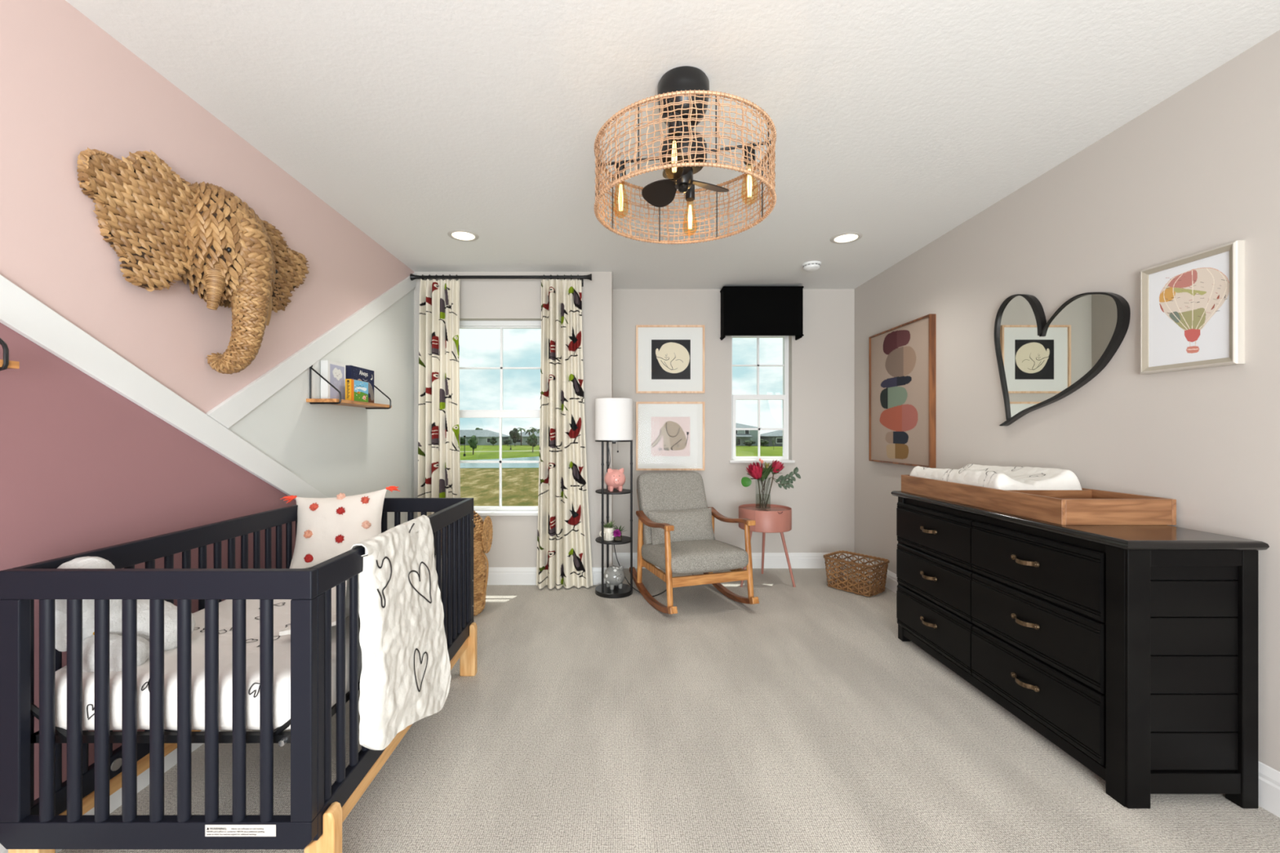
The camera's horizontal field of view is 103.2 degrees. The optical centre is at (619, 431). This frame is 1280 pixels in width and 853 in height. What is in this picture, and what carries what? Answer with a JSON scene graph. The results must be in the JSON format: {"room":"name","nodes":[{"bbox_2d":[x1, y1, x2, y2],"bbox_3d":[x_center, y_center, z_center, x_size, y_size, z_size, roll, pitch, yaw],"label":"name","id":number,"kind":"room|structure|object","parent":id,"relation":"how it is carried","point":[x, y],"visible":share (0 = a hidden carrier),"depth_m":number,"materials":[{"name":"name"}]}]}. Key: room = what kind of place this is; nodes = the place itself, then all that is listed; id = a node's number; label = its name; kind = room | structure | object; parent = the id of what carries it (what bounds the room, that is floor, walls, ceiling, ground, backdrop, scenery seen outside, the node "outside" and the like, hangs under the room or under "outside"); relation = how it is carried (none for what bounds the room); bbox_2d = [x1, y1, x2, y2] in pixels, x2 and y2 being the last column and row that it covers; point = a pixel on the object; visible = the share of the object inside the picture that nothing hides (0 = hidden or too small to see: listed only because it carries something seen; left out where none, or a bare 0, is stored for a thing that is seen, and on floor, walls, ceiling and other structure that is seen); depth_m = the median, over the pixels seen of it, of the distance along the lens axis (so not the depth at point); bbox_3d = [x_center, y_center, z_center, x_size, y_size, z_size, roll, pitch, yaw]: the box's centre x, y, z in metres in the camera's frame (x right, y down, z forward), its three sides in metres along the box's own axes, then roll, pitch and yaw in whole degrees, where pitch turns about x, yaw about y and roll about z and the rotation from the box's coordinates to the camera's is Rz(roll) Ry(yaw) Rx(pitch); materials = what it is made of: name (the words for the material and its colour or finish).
{"room":"bedroom","nodes":[
{"label":"bedroom","id":0,"kind":"room"},
{"bbox_2d":[0,0,413,799],"bbox_3d":[-1.725,-0.030,0.425,0.160,2.500,7.570,0,0,0],"label":"wall","id":1,"kind":"structure","parent":0,"point":[84,467],"depth_m":1.73,"materials":[{"name":"pink paint"}]},
{"bbox_2d":[0,337,19,370],"bbox_3d":[-1.561,-0.254,0.927,0.168,0.216,0.655,0,0,0],"label":"wall shelf","id":2,"kind":"object","parent":1,"relation":"attached to","point":[5,364],"visible":1,"depth_m":1.22,"materials":[{"name":"brown wood"}]},
{"bbox_2d":[0,730,220,852],"bbox_3d":[-1.637,1.151,0.425,0.016,0.137,7.250,0,0,0],"label":"baseboard","id":3,"kind":"structure","parent":1,"relation":"attached to","point":[170,760],"depth_m":1.72,"materials":[{"name":"white paint"}]},
{"bbox_2d":[0,274,328,500],"bbox_3d":[-1.636,-0.097,1.746,0.018,2.360,4.600,0,0,0],"label":"trim","id":4,"kind":"structure","parent":1,"relation":"attached to","point":[20,311],"depth_m":1.68,"materials":[{"name":"white paint"}]},
{"bbox_2d":[76,147,309,374],"bbox_3d":[-1.530,-0.601,2.030,0.272,0.743,1.035,0,0,0],"label":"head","id":5,"kind":"object","parent":1,"relation":"attached to","point":[162,226],"visible":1,"depth_m":1.84},
{"bbox_2d":[205,272,416,428],"bbox_3d":[-1.636,-0.643,3.023,0.018,1.259,2.045,0,0,0],"label":"trim","id":6,"kind":"structure","parent":1,"relation":"attached to","point":[232,410],"depth_m":2.57,"materials":[{"name":"white paint"}]},
{"bbox_2d":[306,364,391,408],"bbox_3d":[-1.561,-0.254,2.978,0.168,0.216,0.645,0,0,0],"label":"wall shelf","id":7,"kind":"object","parent":1,"relation":"attached to","point":[340,402],"visible":0.85,"depth_m":2.69,"materials":[{"name":"brown wood"}]},
{"bbox_2d":[320,360,345,399],"bbox_3d":[-1.619,-0.283,2.863,0.041,0.218,0.178,0,0,0],"label":"picture book","id":8,"kind":"object","parent":7,"relation":"on","point":[334,372],"visible":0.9,"depth_m":2.82,"materials":[{"name":"white paper"}]},
{"bbox_2d":[328,360,345,399],"bbox_3d":[-1.598,-0.283,2.864,0.001,0.216,0.175,0,0,0],"label":"picture","id":9,"kind":"object","parent":8,"relation":"attached to","point":[336,371],"depth_m":2.86},
{"bbox_2d":[345,378,368,402],"bbox_3d":[-1.558,-0.238,3.002,0.035,0.129,0.197,0,0,0],"label":"book","id":10,"kind":"object","parent":7,"relation":"on","point":[355,390],"visible":0.95,"depth_m":2.96,"materials":[{"name":"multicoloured paper"}]},
{"bbox_2d":[346,380,349,398],"bbox_3d":[-1.557,-0.244,2.903,0.016,0.104,0.001,0,0,0],"label":"print","id":11,"kind":"object","parent":10,"relation":"attached to","point":[348,381],"depth_m":2.90,"materials":[{"name":"yellow paper"}]},
{"bbox_2d":[351,379,368,402],"bbox_3d":[-1.540,-0.238,3.002,0.001,0.127,0.193,0,0,0],"label":"picture","id":12,"kind":"object","parent":10,"relation":"attached to","point":[359,388],"depth_m":3.00},
{"bbox_2d":[345,364,373,403],"bbox_3d":[-1.610,-0.283,3.123,0.057,0.218,0.278,0,0,0],"label":"picture book","id":13,"kind":"object","parent":7,"relation":"on","point":[353,372],"visible":0.52,"depth_m":3.13,"materials":[{"name":"blue paper"}]},
{"bbox_2d":[413,271,612,567],"bbox_3d":[-0.856,-0.030,4.130,1.579,2.500,0.160,0,0,0],"label":"wall","id":14,"kind":"structure","parent":0,"point":[514,538],"depth_m":4.05,"materials":[{"name":"grey paint"}]},
{"bbox_2d":[459,320,541,515],"bbox_3d":[-0.975,-0.119,4.112,0.930,1.573,0.167,0,0,0],"label":"window","id":15,"kind":"structure","parent":14,"relation":"in","point":[500,510],"depth_m":4.13,"materials":[{"name":"white plastic"}]},
{"bbox_2d":[409,273,591,286],"bbox_3d":[-0.922,-1.198,3.985,1.405,0.075,0.131,0,0,0],"label":"curtain rod","id":16,"kind":"object","parent":14,"relation":"attached to","point":[412,277],"visible":0.93,"depth_m":3.93,"materials":[{"name":"black metal"}]},
{"bbox_2d":[417,274,460,517],"bbox_3d":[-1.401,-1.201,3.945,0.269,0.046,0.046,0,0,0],"label":"curtain","id":17,"kind":"object","parent":16,"relation":"hanging from","point":[438,408],"visible":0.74,"depth_m":3.94,"materials":[{"name":"fabric"}]},
{"bbox_2d":[536,274,592,589],"bbox_3d":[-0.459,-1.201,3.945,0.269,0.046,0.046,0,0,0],"label":"curtain","id":18,"kind":"object","parent":16,"relation":"hanging from","point":[563,532],"visible":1,"depth_m":3.93,"materials":[{"name":"fabric"}]},
{"bbox_2d":[485,567,606,585],"bbox_3d":[-0.848,1.151,4.042,1.563,0.137,0.016,0,0,0],"label":"baseboard","id":19,"kind":"structure","parent":14,"relation":"attached to","point":[496,575],"depth_m":4.03,"materials":[{"name":"white paint"}]},
{"bbox_2d":[57,568,1279,852],"bbox_3d":[0.228,1.280,0.670,4.065,0.120,8.060,0,0,0],"label":"floor","id":20,"kind":"structure","parent":0,"point":[799,719],"depth_m":1.93,"materials":[{"name":"carpet"}]},
{"bbox_2d":[0,497,476,852],"bbox_3d":[-1.135,0.780,1.923,0.825,0.880,1.377,0,0,0],"label":"crib","id":21,"kind":"object","parent":20,"relation":"on","point":[55,820],"visible":0.86,"depth_m":1.24,"materials":[{"name":"black paint"}]},
{"bbox_2d":[55,555,435,730],"bbox_3d":[-1.135,0.689,1.921,0.705,0.146,1.308,0,0,0],"label":"mattress","id":22,"kind":"object","parent":21,"relation":"on","point":[282,607],"visible":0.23,"depth_m":1.29,"materials":[{"name":"white fabric"}]},
{"bbox_2d":[55,556,195,672],"bbox_3d":[-1.383,0.502,1.416,0.270,0.332,0.260,0,0,0],"label":"plush toy","id":23,"kind":"object","parent":22,"relation":"on","point":[83,562],"visible":0.3,"depth_m":1.34,"materials":[{"name":"white fabric"}]},
{"bbox_2d":[280,485,399,568],"bbox_3d":[-1.288,0.463,2.327,0.561,0.411,0.180,0,0,-6],"label":"dotted pillow","id":24,"kind":"object","parent":22,"relation":"on","point":[327,528],"visible":0.86,"depth_m":2.29,"materials":[{"name":"beige fabric"}]},
{"bbox_2d":[279,515,451,750],"bbox_3d":[-0.826,0.681,1.723,0.335,0.720,0.504,0,0,0],"label":"quilt","id":25,"kind":"object","parent":21,"relation":"on","point":[405,679],"visible":0.91,"depth_m":1.63,"materials":[{"name":"white fabric"}]},
{"bbox_2d":[473,510,493,616],"bbox_3d":[-1.103,0.871,3.428,0.422,0.699,0.397,0,0,27],"label":"hamper","id":26,"kind":"object","parent":20,"relation":"on","point":[482,531],"visible":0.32,"depth_m":3.37,"materials":[{"name":"brown wicker"}]},
{"bbox_2d":[595,398,632,598],"bbox_3d":[-0.046,0.486,3.850,0.287,1.468,0.287,0,0,0],"label":"floor lamp","id":27,"kind":"object","parent":20,"relation":"on","point":[613,416],"visible":0.93,"depth_m":3.74,"materials":[{"name":"black"}]},
{"bbox_2d":[599,520,615,541],"bbox_3d":[-0.079,0.741,3.821,0.118,0.147,0.151,0,0,17],"label":"potted succulent","id":28,"kind":"object","parent":27,"relation":"on","point":[608,529],"visible":0.89,"depth_m":3.78,"materials":[{"name":"beige ceramic"}]},
{"bbox_2d":[604,527,613,541],"bbox_3d":[-0.086,0.767,3.820,0.088,0.094,0.088,0,0,0],"label":"pot","id":29,"kind":"object","parent":28,"relation":"on","point":[608,531],"depth_m":3.78,"materials":[{"name":"beige ceramic"}]},
{"bbox_2d":[604,520,615,528],"bbox_3d":[-0.079,0.697,3.831,0.110,0.059,0.140,0,0,0],"label":"plant","id":30,"kind":"object","parent":28,"relation":"on","point":[610,525],"depth_m":3.83,"materials":[{"name":"green plant"}]},
{"bbox_2d":[595,488,632,494],"bbox_3d":[-0.046,0.453,3.850,0.282,0.013,0.282,0,0,0],"label":"shelf","id":31,"kind":"object","parent":27,"relation":"attached to","point":[602,491],"depth_m":3.77,"materials":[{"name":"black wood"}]},
{"bbox_2d":[595,535,632,544],"bbox_3d":[-0.046,0.821,3.850,0.282,0.013,0.282,0,0,0],"label":"shelf","id":32,"kind":"object","parent":27,"relation":"attached to","point":[625,540],"depth_m":3.77,"materials":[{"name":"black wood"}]},
{"bbox_2d":[604,564,625,590],"bbox_3d":[-0.043,1.102,3.869,0.169,0.174,0.165,0,0,25],"label":"piggy bank","id":33,"kind":"object","parent":27,"relation":"on","point":[614,575],"visible":0.98,"depth_m":3.81,"materials":[{"name":"grey ceramic"}]},
{"bbox_2d":[604,468,626,491],"bbox_3d":[-0.038,0.359,3.845,0.166,0.174,0.166,0,0,35],"label":"piggy bank","id":34,"kind":"object","parent":27,"relation":"on","point":[614,478],"visible":1,"depth_m":3.79,"materials":[{"name":"pink ceramic"}]},
{"bbox_2d":[613,525,625,541],"bbox_3d":[-0.010,0.760,3.800,0.130,0.108,0.120,0,0,-33],"label":"potted flower","id":35,"kind":"object","parent":27,"relation":"on","point":[617,534],"visible":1,"depth_m":3.76,"materials":[{"name":"purple plant"}]},
{"bbox_2d":[614,532,622,541],"bbox_3d":[-0.014,0.783,3.788,0.056,0.062,0.056,0,0,0],"label":"glass cup","id":36,"kind":"object","parent":35,"relation":"on","point":[619,538],"depth_m":3.76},
{"bbox_2d":[613,544,693,596],"bbox_3d":[0.390,1.039,4.066,0.819,0.358,0.380,0,0,-34],"label":"power cord","id":37,"kind":"object","parent":20,"relation":"on","point":[614,544],"visible":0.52,"depth_m":3.96,"materials":[{"name":"black plastic"}]},
{"bbox_2d":[629,471,759,614],"bbox_3d":[0.503,0.769,3.706,0.665,0.897,0.829,0,0,-18],"label":"rocking chair","id":38,"kind":"object","parent":20,"relation":"on","point":[671,491],"visible":0.88,"depth_m":3.55,"materials":[{"name":"grey fabric"}]},
{"bbox_2d":[647,507,715,544],"bbox_3d":[0.470,0.725,3.807,0.530,0.274,0.177,0,0,-18],"label":"lumbar pillow","id":39,"kind":"object","parent":38,"relation":"on","point":[691,524],"visible":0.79,"depth_m":3.75,"materials":[{"name":"beige fabric"}]},
{"bbox_2d":[738,503,795,586],"bbox_3d":[1.173,0.914,4.069,0.459,0.619,0.412,0,0,-38],"label":"side table","id":40,"kind":"object","parent":20,"relation":"on","point":[774,518],"visible":0.97,"depth_m":3.92,"materials":[{"name":"pink metal"}]},
{"bbox_3d":[1.135,0.491,4.020,0.120,0.263,0.120,0,0,0],"label":"glass vase","id":41,"kind":"object","parent":40,"relation":"on","visible":0},
{"bbox_2d":[741,476,762,506],"bbox_3d":[1.036,0.473,3.976,0.195,0.240,0.027,0,0,-14],"label":"leaf","id":42,"kind":"object","parent":41,"relation":"in","point":[746,482],"visible":0.98,"depth_m":3.96,"materials":[{"name":"green plant"}]},
{"bbox_2d":[746,462,765,505],"bbox_3d":[1.064,0.416,3.975,0.163,0.371,0.141,0,0,-27],"label":"flower","id":43,"kind":"object","parent":41,"relation":"in","point":[754,471],"visible":0.98,"depth_m":3.95,"materials":[{"name":"red plant"}]},
{"bbox_2d":[759,458,763,507],"bbox_3d":[1.115,0.405,4.000,0.036,0.392,0.024,0,0,0],"label":"bud","id":44,"kind":"object","parent":41,"relation":"in","point":[762,460],"visible":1,"depth_m":4.00,"materials":[{"name":"pink plant"}]},
{"bbox_2d":[763,462,769,497],"bbox_3d":[1.171,0.418,4.040,0.075,0.366,0.060,0,0,-21],"label":"sprig","id":45,"kind":"object","parent":41,"relation":"in","point":[766,465],"visible":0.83,"depth_m":4.04,"materials":[{"name":"green plant"}]},
{"bbox_2d":[759,463,774,507],"bbox_3d":[1.147,0.424,4.016,0.181,0.356,0.190,0,0,33],"label":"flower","id":46,"kind":"object","parent":41,"relation":"in","point":[765,475],"visible":0.69,"depth_m":3.98,"materials":[{"name":"green plant"}]},
{"bbox_2d":[765,459,784,506],"bbox_3d":[1.236,0.409,4.028,0.154,0.386,0.112,0,0,22],"label":"flower","id":47,"kind":"object","parent":41,"relation":"in","point":[778,466],"visible":0.94,"depth_m":4.01,"materials":[{"name":"red plant"}]},
{"bbox_2d":[764,477,793,503],"bbox_3d":[1.236,0.475,3.961,0.227,0.237,0.044,0,0,34],"label":"eucalyptus sprig","id":48,"kind":"object","parent":41,"relation":"in","point":[788,485],"visible":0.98,"depth_m":3.94,"materials":[{"name":"green plant"}]},
{"bbox_2d":[763,466,800,506],"bbox_3d":[1.270,0.433,3.974,0.280,0.321,0.035,0,0,20],"label":"eucalyptus sprig","id":49,"kind":"object","parent":41,"relation":"in","point":[786,477],"visible":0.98,"depth_m":3.96,"materials":[{"name":"green plant"}]},
{"bbox_2d":[822,551,889,596],"bbox_3d":[1.828,1.096,3.929,0.308,0.244,0.406,0,0,-37],"label":"rattan basket","id":50,"kind":"object","parent":20,"relation":"on","point":[867,589],"visible":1,"depth_m":3.87,"materials":[{"name":"brown wicker"}]},
{"bbox_2d":[891,490,1269,808],"bbox_3d":[1.834,0.785,2.317,0.464,0.870,1.410,0,0,0],"label":"dresser","id":51,"kind":"object","parent":20,"relation":"on","point":[1132,650],"visible":0.99,"depth_m":1.72,"materials":[{"name":"black wood"}]},
{"bbox_2d":[901,475,1176,524],"bbox_3d":[1.870,0.301,2.442,0.430,0.097,1.087,0,0,0],"label":"tray","id":52,"kind":"object","parent":51,"relation":"on","point":[1085,506],"visible":0.84,"depth_m":2.02,"materials":[{"name":"brown wood"}]},
{"bbox_2d":[909,463,1081,489],"bbox_3d":[1.867,0.256,2.604,0.395,0.174,0.718,0,0,0],"label":"changing pad","id":53,"kind":"object","parent":52,"relation":"in","point":[1001,477],"visible":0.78,"depth_m":2.37,"materials":[{"name":"white fabric"}]},
{"bbox_2d":[65,0,1279,288],"bbox_3d":[0.228,-1.355,0.670,4.065,0.150,8.060,0,0,0],"label":"ceiling","id":54,"kind":"structure","parent":0,"point":[898,123],"depth_m":1.94,"materials":[{"name":"white paint"}]},
{"bbox_2d":[447,229,479,241],"bbox_3d":[-1.020,-1.277,3.300,0.196,0.006,0.196,0,0,0],"label":"recessed light","id":55,"kind":"object","parent":54,"relation":"in","point":[457,234],"visible":1,"depth_m":3.29,"materials":[{"name":"grey"}]},
{"bbox_2d":[593,66,776,244],"bbox_3d":[0.232,-1.043,1.860,0.654,0.474,0.655,0,0,-44],"label":"fan light","id":56,"kind":"object","parent":54,"relation":"attached to","point":[683,92],"visible":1,"depth_m":1.78,"materials":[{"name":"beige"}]},
{"bbox_2d":[615,160,626,179],"bbox_3d":[0.003,-0.991,1.917,0.039,0.065,0.039,0,0,0],"label":"socket","id":57,"kind":"object","parent":56,"relation":"attached to","point":[622,162],"depth_m":1.90,"materials":[{"name":"black"}]},
{"bbox_2d":[668,111,679,136],"bbox_3d":[0.175,-0.991,1.631,0.039,0.065,0.039,0,0,0],"label":"socket","id":58,"kind":"object","parent":56,"relation":"attached to","point":[677,122],"depth_m":1.62,"materials":[{"name":"black"}]},
{"bbox_2d":[685,183,694,201],"bbox_3d":[0.289,-0.991,2.089,0.039,0.065,0.039,0,0,0],"label":"socket","id":59,"kind":"object","parent":56,"relation":"attached to","point":[690,194],"depth_m":2.07,"materials":[{"name":"black metal"}]},
{"bbox_2d":[743,142,755,164],"bbox_3d":[0.461,-0.991,1.803,0.039,0.065,0.039,0,0,0],"label":"socket","id":60,"kind":"object","parent":56,"relation":"attached to","point":[748,148],"depth_m":1.79,"materials":[{"name":"black"}]},
{"bbox_2d":[802,261,821,271],"bbox_3d":[1.460,-1.256,3.860,0.136,0.049,0.136,0,0,0],"label":"smoke detector","id":61,"kind":"object","parent":54,"relation":"attached to","point":[810,266],"visible":1,"depth_m":3.82,"materials":[{"name":"white plastic"}]},
{"bbox_2d":[830,231,862,243],"bbox_3d":[1.490,-1.277,3.340,0.196,0.006,0.196,0,0,0],"label":"recessed light","id":62,"kind":"object","parent":54,"relation":"in","point":[849,237],"visible":1,"depth_m":3.33,"materials":[{"name":"white"}]},
{"bbox_2d":[612,288,854,552],"bbox_3d":[1.017,-0.030,4.620,2.166,2.500,0.160,0,0,0],"label":"wall","id":63,"kind":"structure","parent":0,"point":[821,362],"depth_m":4.54,"materials":[{"name":"grey paint"}]},
{"bbox_2d":[635,324,704,393],"bbox_3d":[0.449,-0.648,4.526,0.613,0.607,0.028,0,0,0],"label":"framed print","id":64,"kind":"object","parent":63,"relation":"attached to","point":[670,358],"visible":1,"depth_m":4.53,"materials":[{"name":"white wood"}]},
{"bbox_2d":[635,401,704,470],"bbox_3d":[0.449,0.039,4.526,0.613,0.613,0.028,0,0,0],"label":"framed print","id":65,"kind":"object","parent":63,"relation":"attached to","point":[670,435],"visible":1,"depth_m":4.53,"materials":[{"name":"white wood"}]},
{"bbox_2d":[612,552,853,568],"bbox_3d":[1.009,1.151,4.532,2.150,0.137,0.016,0,0,0],"label":"baseboard","id":66,"kind":"structure","parent":63,"relation":"attached to","point":[771,560],"depth_m":4.52,"materials":[{"name":"white paint"}]},
{"bbox_2d":[720,285,804,340],"bbox_3d":[1.242,-1.040,4.459,0.703,0.441,0.163,0,0,0],"label":"window valance","id":67,"kind":"object","parent":63,"relation":"attached to","point":[745,310],"visible":1,"depth_m":4.38,"materials":[{"name":"black fabric"}]},
{"bbox_2d":[729,335,795,462],"bbox_3d":[1.270,-0.317,4.601,0.580,1.187,0.167,0,0,0],"label":"window","id":68,"kind":"structure","parent":63,"relation":"in","point":[784,459],"depth_m":4.62,"materials":[{"name":"white plastic"}]},
{"bbox_2d":[854,30,1279,772],"bbox_3d":[2.180,-0.030,0.670,0.160,2.500,8.060,0,0,0],"label":"wall","id":69,"kind":"structure","parent":0,"point":[1198,170],"depth_m":2.07,"materials":[{"name":"grey paint"}]},
{"bbox_2d":[868,314,936,467],"bbox_3d":[2.079,-0.272,3.779,0.042,1.024,0.823,0,0,0],"label":"abstract painting","id":70,"kind":"object","parent":69,"relation":"attached to","point":[902,358],"visible":1,"depth_m":3.68,"materials":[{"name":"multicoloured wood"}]},
{"bbox_2d":[994,292,1130,426],"bbox_3d":[2.084,-0.376,2.444,0.028,0.690,0.722,0,0,0],"label":"mirror","id":71,"kind":"object","parent":69,"relation":"attached to","point":[1041,363],"visible":1,"depth_m":2.43,"materials":[{"name":"black mirror"}]},
{"bbox_2d":[853,555,1279,817],"bbox_3d":[2.092,1.151,0.670,0.016,0.137,7.740,0,0,0],"label":"baseboard","id":72,"kind":"structure","parent":69,"relation":"attached to","point":[1268,777],"depth_m":1.64,"materials":[{"name":"white paint"}]},
{"bbox_2d":[1140,240,1244,374],"bbox_3d":[2.084,-0.436,1.861,0.031,0.415,0.317,0,0,0],"label":"picture","id":73,"kind":"object","parent":69,"relation":"attached to","point":[1193,306],"visible":1,"depth_m":1.84,"materials":[{"name":"beige"}]},
{"label":"outside","id":74,"kind":"structure","parent":0,"visible":0},
{"bbox_2d":[459,450,529,452],"bbox_3d":[-33.500,4.305,117.750,83.000,0.001,24.500,0,0,0],"label":"path","id":75,"kind":"structure","parent":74,"point":[505,451],"depth_m":113.87,"materials":[{"name":"grey concrete"}]},
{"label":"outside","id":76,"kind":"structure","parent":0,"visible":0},
{"bbox_2d":[460,468,538,506],"bbox_3d":[-109.500,4.320,32.400,221.000,0.001,55.200,0,0,0],"label":"field","id":77,"kind":"structure","parent":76,"point":[520,486],"depth_m":39.74,"materials":[{"name":"green plant"}]},
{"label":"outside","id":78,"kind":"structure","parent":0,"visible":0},
{"bbox_2d":[459,444,782,468],"bbox_3d":[20.000,4.340,239.000,480.000,0.001,362.000,0,0,0],"label":"lawn","id":79,"kind":"structure","parent":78,"point":[482,451],"depth_m":110.10,"materials":[{"name":"green plant"}]},
{"bbox_2d":[459,436,464,445],"bbox_3d":[-50.481,2.977,160.144,3.583,2.696,2.443,0,0,0],"label":"shrub","id":80,"kind":"object","parent":79,"relation":"on","point":[461,439],"visible":0.69,"depth_m":159.37,"materials":[{"name":"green plant"}]},
{"bbox_2d":[463,435,466,456],"bbox_3d":[-27.600,2.495,90.000,0.440,3.650,0.440,0,0,0],"label":"lamp post","id":81,"kind":"object","parent":79,"relation":"on","point":[464,454],"visible":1,"depth_m":89.97,"materials":[{"name":"black metal"}]},
{"bbox_2d":[467,435,478,454],"bbox_3d":[-28.076,2.481,96.571,1.914,3.685,1.560,0,0,0],"label":"young tree","id":82,"kind":"object","parent":79,"relation":"on","point":[473,441],"visible":1,"depth_m":96.24,"materials":[{"name":"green plant"}]},
{"bbox_2d":[459,430,508,444],"bbox_3d":[-50.250,1.820,170.000,24.900,5.000,13.400,0,0,0],"label":"house","id":83,"kind":"structure","parent":79,"relation":"on","point":[483,437],"depth_m":164.55,"materials":[{"name":"grey paint"}]},
{"bbox_2d":[489,436,497,445],"bbox_3d":[-39.488,2.873,158.065,2.414,2.903,2.216,0,0,0],"label":"shrub","id":84,"kind":"object","parent":79,"relation":"on","point":[493,441],"visible":1,"depth_m":157.44,"materials":[{"name":"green plant"}]},
{"bbox_2d":[503,439,512,444],"bbox_3d":[-34.952,3.345,158.266,2.920,1.963,2.430,0,0,0],"label":"shrub","id":85,"kind":"object","parent":79,"relation":"on","point":[505,442],"visible":0.94,"depth_m":157.48,"materials":[{"name":"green plant"}]},
{"bbox_2d":[509,427,520,446],"bbox_3d":[-31.515,1.569,151.872,3.295,5.507,3.180,0,0,0],"label":"bushy tree","id":86,"kind":"object","parent":79,"relation":"on","point":[515,435],"visible":0.94,"depth_m":151.08,"materials":[{"name":"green plant"}]},
{"bbox_2d":[517,427,525,445],"bbox_3d":[-31.170,1.500,160.088,3.219,5.640,3.121,0,0,0],"label":"palm tree","id":87,"kind":"object","parent":79,"relation":"on","point":[521,428],"visible":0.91,"depth_m":159.84,"materials":[{"name":"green plant"}]},
{"bbox_2d":[506,430,539,444],"bbox_3d":[-27.250,1.870,172.000,19.900,4.900,13.400,0,0,0],"label":"house","id":88,"kind":"structure","parent":79,"relation":"on","point":[524,437],"depth_m":166.00,"materials":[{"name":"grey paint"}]},
{"bbox_2d":[524,429,533,445],"bbox_3d":[-28.761,1.749,161.102,3.121,5.141,3.132,0,0,0],"label":"palm tree","id":89,"kind":"object","parent":79,"relation":"on","point":[527,430],"visible":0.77,"depth_m":160.86,"materials":[{"name":"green plant"}]},
{"bbox_2d":[526,433,537,452],"bbox_3d":[-18.693,2.318,108.006,2.308,4.010,2.468,0,0,0],"label":"round tree","id":90,"kind":"object","parent":79,"relation":"on","point":[531,439],"visible":1,"depth_m":107.44,"materials":[{"name":"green plant"}]},
{"bbox_2d":[528,426,537,433],"bbox_3d":[-26.923,1.454,157.904,3.201,5.732,3.075,0,0,0],"label":"palm tree","id":91,"kind":"object","parent":79,"relation":"on","point":[533,429],"visible":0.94,"depth_m":157.86,"materials":[{"name":"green plant"}]},
{"bbox_2d":[735,435,738,446],"bbox_3d":[34.533,2.749,151.095,1.693,3.149,1.659,0,0,0],"label":"shrub","id":92,"kind":"object","parent":79,"relation":"on","point":[736,438],"visible":0.7,"depth_m":150.52,"materials":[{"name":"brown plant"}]},
{"bbox_2d":[735,422,757,445],"bbox_3d":[36.000,0.620,162.850,16.400,7.400,15.700,0,0,0],"label":"house","id":93,"kind":"structure","parent":79,"relation":"on","point":[742,435],"depth_m":158.02,"materials":[{"name":"grey paint"}]},
{"bbox_2d":[742,440,755,446],"bbox_3d":[38.094,3.402,148.958,3.779,1.849,3.338,0,0,0],"label":"shrub","id":94,"kind":"object","parent":79,"relation":"on","point":[749,442],"visible":1,"depth_m":148.28,"materials":[{"name":"green plant"}]},
{"bbox_2d":[760,439,768,446],"bbox_3d":[42.093,3.224,149.052,3.204,2.203,2.896,0,0,0],"label":"shrub","id":95,"kind":"object","parent":79,"relation":"on","point":[762,442],"visible":0.9,"depth_m":148.26,"materials":[{"name":"green plant"}]},
{"bbox_2d":[760,430,782,446],"bbox_3d":[55.300,1.470,159.000,22.800,5.700,15.400,0,0,0],"label":"house","id":96,"kind":"structure","parent":79,"relation":"on","point":[778,435],"depth_m":152.00,"materials":[{"name":"grey paint"}]},
{"bbox_2d":[771,437,775,446],"bbox_3d":[36.940,2.838,122.036,0.797,2.968,0.810,0,0,0],"label":"sapling","id":97,"kind":"object","parent":79,"relation":"on","point":[773,441],"visible":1,"depth_m":121.81,"materials":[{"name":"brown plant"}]},
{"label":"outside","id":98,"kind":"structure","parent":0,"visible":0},
{"bbox_2d":[460,456,539,467],"bbox_3d":[-29.000,4.310,75.500,62.000,0.001,33.000,0,0,0],"label":"pond","id":99,"kind":"structure","parent":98,"point":[535,458],"depth_m":67.78,"materials":[{"name":"teal liquid"}]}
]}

